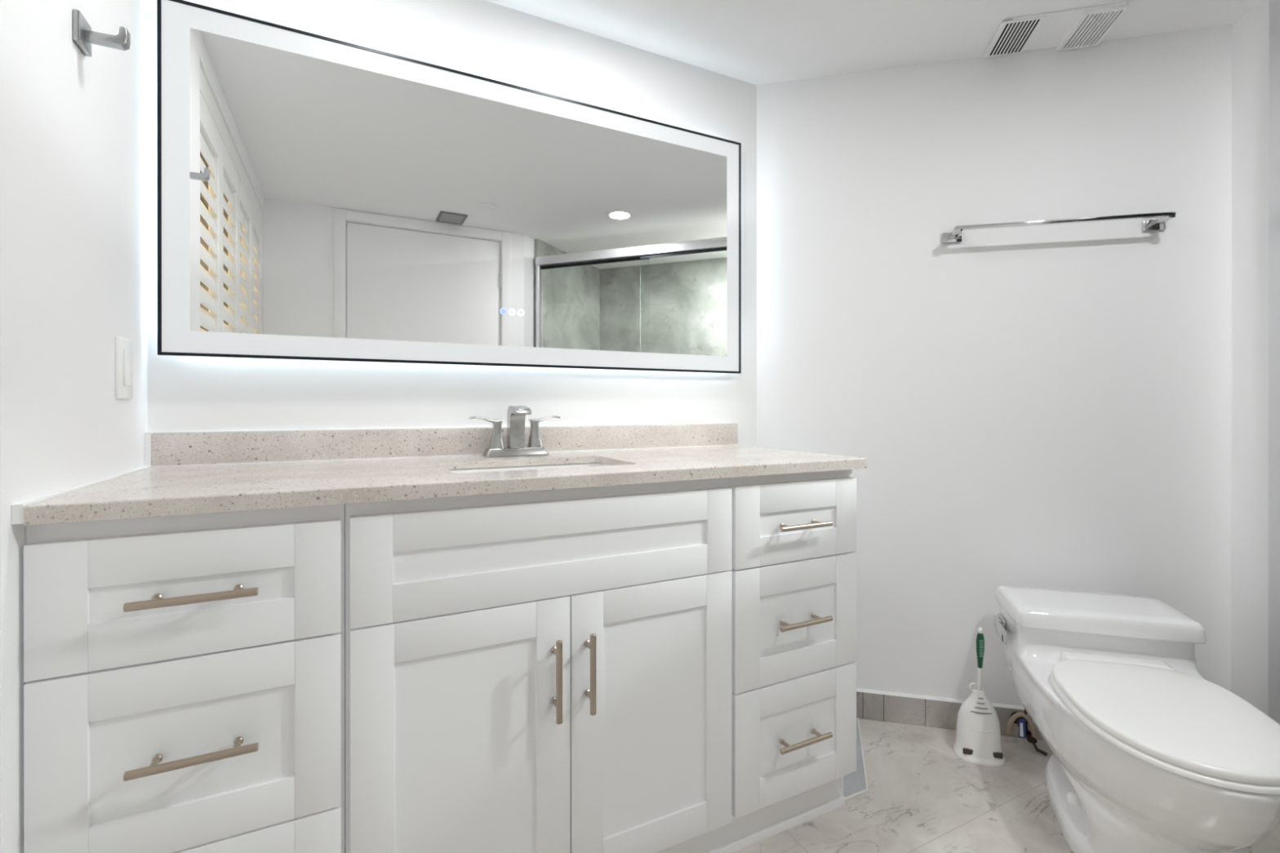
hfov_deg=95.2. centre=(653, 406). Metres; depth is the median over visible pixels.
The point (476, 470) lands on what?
sink basin
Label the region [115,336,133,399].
light switch
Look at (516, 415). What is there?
faucet
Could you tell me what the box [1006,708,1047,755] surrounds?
supply valve
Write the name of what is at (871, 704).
baseboard
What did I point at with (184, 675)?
vanity cabinet
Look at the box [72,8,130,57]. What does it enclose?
robe hook
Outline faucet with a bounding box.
[468,405,559,457]
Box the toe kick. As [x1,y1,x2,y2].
[655,776,845,852]
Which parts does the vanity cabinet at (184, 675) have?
drawer, drawer, bar pull, bar pull, drawer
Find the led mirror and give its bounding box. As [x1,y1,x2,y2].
[156,0,741,373]
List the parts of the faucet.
lever, handle, plate, spout, handle, lever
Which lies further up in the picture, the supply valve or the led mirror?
the led mirror
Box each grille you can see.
[982,16,1046,57]
[1056,4,1130,50]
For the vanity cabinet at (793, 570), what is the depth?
1.38 m
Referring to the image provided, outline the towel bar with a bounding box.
[942,211,1175,243]
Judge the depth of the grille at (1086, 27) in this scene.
1.68 m
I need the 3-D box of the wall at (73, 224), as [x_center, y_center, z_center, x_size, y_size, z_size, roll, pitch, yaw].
[-0.652,-0.038,0.248,0.148,2.136,2.210,0,0,-27]
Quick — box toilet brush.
[976,626,984,689]
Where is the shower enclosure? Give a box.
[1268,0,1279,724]
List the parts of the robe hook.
wall plate, hook arm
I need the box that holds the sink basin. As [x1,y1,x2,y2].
[449,462,608,472]
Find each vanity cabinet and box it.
[23,503,345,852]
[345,462,732,852]
[728,469,856,818]
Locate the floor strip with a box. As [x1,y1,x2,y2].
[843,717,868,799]
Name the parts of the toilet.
flush lever, tank lid, seat, seat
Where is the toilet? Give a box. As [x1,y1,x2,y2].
[993,585,1279,852]
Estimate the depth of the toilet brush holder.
1.70 m
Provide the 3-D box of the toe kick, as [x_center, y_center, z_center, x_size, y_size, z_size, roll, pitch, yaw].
[-0.295,0.979,1.379,1.526,0.100,0.494,0,0,-27]
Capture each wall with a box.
[0,0,147,852]
[146,0,756,447]
[756,0,1269,715]
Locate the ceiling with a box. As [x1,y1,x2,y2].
[485,0,1259,85]
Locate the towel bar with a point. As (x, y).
(1158, 224)
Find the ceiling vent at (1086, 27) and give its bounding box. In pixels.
[982,2,1130,57]
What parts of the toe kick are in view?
shoe moulding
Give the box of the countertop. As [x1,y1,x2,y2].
[11,422,867,525]
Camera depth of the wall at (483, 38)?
1.58 m
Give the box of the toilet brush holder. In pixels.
[953,682,1004,766]
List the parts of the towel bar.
wall plate, bracket arm, rail, wall plate, bracket arm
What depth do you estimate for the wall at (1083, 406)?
1.82 m
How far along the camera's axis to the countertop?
1.27 m
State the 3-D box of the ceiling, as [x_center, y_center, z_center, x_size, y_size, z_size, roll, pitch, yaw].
[1.070,-1.167,0.695,4.500,0.120,3.800,0,0,-27]
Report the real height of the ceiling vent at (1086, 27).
0.016 m
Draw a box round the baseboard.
[856,688,1044,740]
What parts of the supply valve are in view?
valve handle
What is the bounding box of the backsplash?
[151,423,737,466]
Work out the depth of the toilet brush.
1.71 m
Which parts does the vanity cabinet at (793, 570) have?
drawer, drawer, drawer, bar pull, bar pull, bar pull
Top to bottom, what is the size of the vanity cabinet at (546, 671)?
0.775 m
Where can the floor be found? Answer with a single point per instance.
(921, 797)
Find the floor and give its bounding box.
[732,718,1279,852]
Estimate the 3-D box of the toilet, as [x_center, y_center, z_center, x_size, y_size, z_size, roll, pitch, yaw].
[1.122,0.783,1.370,0.432,0.490,0.755,0,0,17]

